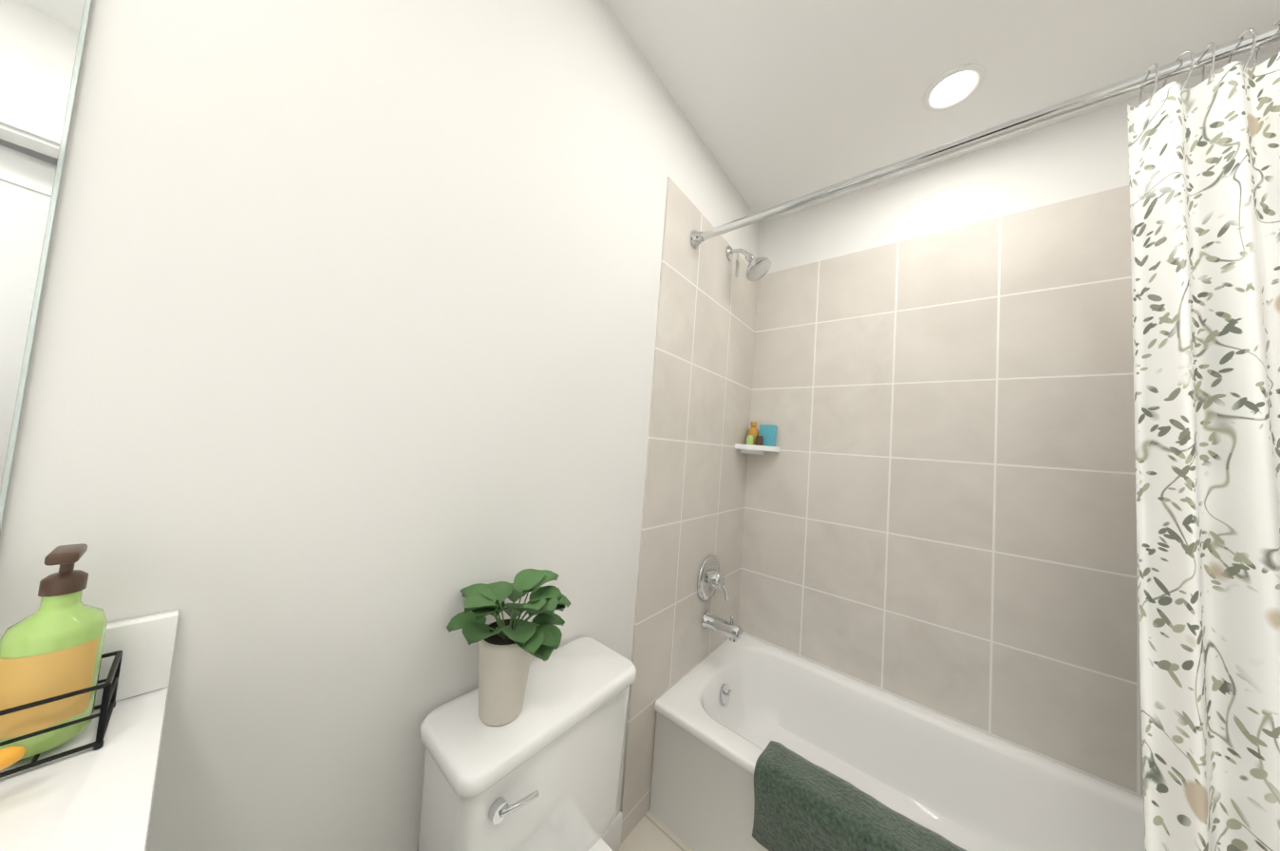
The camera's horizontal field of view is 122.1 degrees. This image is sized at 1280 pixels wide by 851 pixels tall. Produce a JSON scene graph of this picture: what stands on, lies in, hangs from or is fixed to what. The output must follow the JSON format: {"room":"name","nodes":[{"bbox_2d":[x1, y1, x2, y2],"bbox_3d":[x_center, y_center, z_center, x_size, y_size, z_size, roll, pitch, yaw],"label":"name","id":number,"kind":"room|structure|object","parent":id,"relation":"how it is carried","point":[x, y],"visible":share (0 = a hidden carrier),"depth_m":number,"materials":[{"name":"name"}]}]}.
{"room":"bathroom","nodes":[
{"label":"bathroom","id":0,"kind":"room"},
{"bbox_2d":[0,0,760,850],"bbox_3d":[-0.689,-0.014,0.412,0.100,2.535,4.055,2,-4,39],"label":"wall","id":1,"kind":"structure","parent":0,"point":[338,385],"depth_m":0.57,"materials":[{"name":"white paint"}]},
{"bbox_2d":[0,0,92,535],"bbox_3d":[-1.125,-0.428,-0.224,0.010,1.155,1.590,2,-4,39],"label":"mirror","id":2,"kind":"object","parent":1,"relation":"attached to","point":[42,45],"visible":1,"depth_m":0.37,"materials":[{"name":"white mirror"}]},
{"bbox_2d":[601,810,622,850],"bbox_3d":[-0.367,1.250,0.764,0.014,0.105,0.966,2,-4,39],"label":"baseboard","id":3,"kind":"structure","parent":1,"relation":"attached to","point":[611,837],"depth_m":1.09,"materials":[{"name":"white"}]},
{"bbox_2d":[620,176,757,843],"bbox_3d":[0.283,0.269,1.525,0.008,2.240,0.847,2,-4,39],"label":"wall tile","id":4,"kind":"structure","parent":1,"relation":"attached to","point":[694,498],"depth_m":1.39,"materials":[{"name":"beige tile"}]},
{"bbox_2d":[696,554,728,601],"bbox_3d":[0.326,0.667,1.531,0.067,0.194,0.192,2,-4,39],"label":"shower valve","id":5,"kind":"object","parent":4,"relation":"attached to","point":[710,578],"visible":1,"depth_m":1.51,"materials":[{"name":"silver metal"}]},
{"bbox_2d":[701,610,742,641],"bbox_3d":[0.351,0.834,1.491,0.164,0.096,0.072,2,-4,39],"label":"tub spout","id":6,"kind":"object","parent":4,"relation":"attached to","point":[731,630],"visible":1,"depth_m":1.47,"materials":[{"name":"silver metal"}]},
{"bbox_2d":[726,245,771,281],"bbox_3d":[0.481,-0.732,1.568,0.193,0.183,0.112,2,-4,39],"label":"shower head","id":7,"kind":"object","parent":4,"relation":"attached to","point":[758,268],"visible":1,"depth_m":1.54},
{"bbox_2d":[690,23,1279,247],"bbox_3d":[0.801,-0.715,0.916,1.514,0.066,0.066,2,-4,39],"label":"shower curtain rod","id":8,"kind":"object","parent":4,"relation":"attached to","point":[1270,35],"visible":1,"depth_m":0.83,"materials":[{"name":"silver metal"}]},
{"bbox_2d":[1127,18,1279,850],"bbox_3d":[1.040,0.260,0.441,0.474,1.997,0.333,2,-4,39],"label":"shower curtain","id":9,"kind":"object","parent":8,"relation":"hanging from","point":[1204,171],"visible":0.9,"depth_m":0.61,"materials":[{"name":"white fabric"}]},
{"bbox_2d":[617,809,693,850],"bbox_3d":[0.122,1.326,-0.404,2.453,0.100,4.055,2,-4,39],"label":"floor","id":10,"kind":"structure","parent":0,"point":[650,831],"depth_m":1.16,"materials":[{"name":"tile"}]},
{"bbox_2d":[0,610,179,850],"bbox_3d":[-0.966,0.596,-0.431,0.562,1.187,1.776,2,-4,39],"label":"countertop","id":11,"kind":"structure","parent":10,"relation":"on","point":[90,799],"depth_m":0.33,"materials":[{"name":"white stone"}]},
{"bbox_2d":[0,543,122,777],"bbox_3d":[-0.629,0.215,0.305,0.082,0.196,0.211,2,-4,39],"label":"soap dispenser","id":12,"kind":"object","parent":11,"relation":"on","point":[51,654],"visible":1,"depth_m":0.34,"materials":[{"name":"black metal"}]},
{"bbox_2d":[0,746,26,770],"bbox_3d":[-0.556,0.292,0.270,0.024,0.048,0.086,2,-4,39],"label":"toy","id":13,"kind":"object","parent":12,"relation":"in","point":[9,756],"visible":1,"depth_m":0.30,"materials":[{"name":"orange plastic"}]},
{"bbox_2d":[417,637,636,850],"bbox_3d":[-0.027,0.944,0.575,0.740,0.746,0.428,2,-4,39],"label":"toilet","id":14,"kind":"object","parent":10,"relation":"on","point":[541,771],"visible":0.98,"depth_m":0.67,"materials":[{"name":"white ceramic"}]},
{"bbox_2d":[446,568,571,726],"bbox_3d":[-0.254,0.431,0.704,0.240,0.252,0.227,2,-4,39],"label":"plant","id":15,"kind":"object","parent":14,"relation":"on","point":[509,648],"visible":1,"depth_m":0.66,"materials":[{"name":"green plant"}]},
{"bbox_2d":[649,632,1145,850],"bbox_3d":[0.845,1.219,1.044,1.513,0.380,0.709,2,-4,39],"label":"bathtub","id":16,"kind":"object","parent":10,"relation":"on","point":[727,710],"visible":0.71,"depth_m":1.22,"materials":[{"name":"white ceramic"}]},
{"bbox_2d":[752,740,966,850],"bbox_3d":[0.611,1.067,0.873,0.618,0.198,0.190,2,-4,39],"label":"towel","id":17,"kind":"object","parent":16,"relation":"on","point":[801,803],"visible":1,"depth_m":0.92,"materials":[{"name":"green fabric"}]},
{"bbox_2d":[604,0,1279,224],"bbox_3d":[0.321,-1.297,-0.261,2.453,0.100,4.055,2,-4,39],"label":"ceiling","id":18,"kind":"structure","parent":0,"point":[779,102],"depth_m":1.11,"materials":[{"name":"white paint"}]},
{"bbox_2d":[922,63,985,112],"bbox_3d":[1.035,-1.111,1.172,0.156,0.007,0.156,2,-4,39],"label":"recessed light","id":19,"kind":"object","parent":18,"relation":"in","point":[953,87],"visible":1,"depth_m":1.17,"materials":[{"name":"white"}]},
{"bbox_2d":[758,47,1279,273],"bbox_3d":[1.226,0.185,1.391,1.633,2.535,0.100,2,-4,39],"label":"wall","id":20,"kind":"structure","parent":0,"point":[1082,155],"depth_m":1.39,"materials":[{"name":"white paint"}]},
{"bbox_2d":[734,421,780,454],"bbox_3d":[0.583,0.061,1.746,0.165,0.162,0.165,2,-4,39],"label":"corner shelf","id":21,"kind":"object","parent":20,"relation":"attached to","point":[763,442],"visible":0.96,"depth_m":1.74,"materials":[{"name":"white ceramic"}]},
{"bbox_2d":[737,184,1143,797],"bbox_3d":[1.142,0.326,1.373,1.533,2.240,0.008,2,-4,39],"label":"wall tile","id":22,"kind":"structure","parent":20,"relation":"attached to","point":[939,517],"depth_m":1.32,"materials":[{"name":"beige tile"}]}
]}

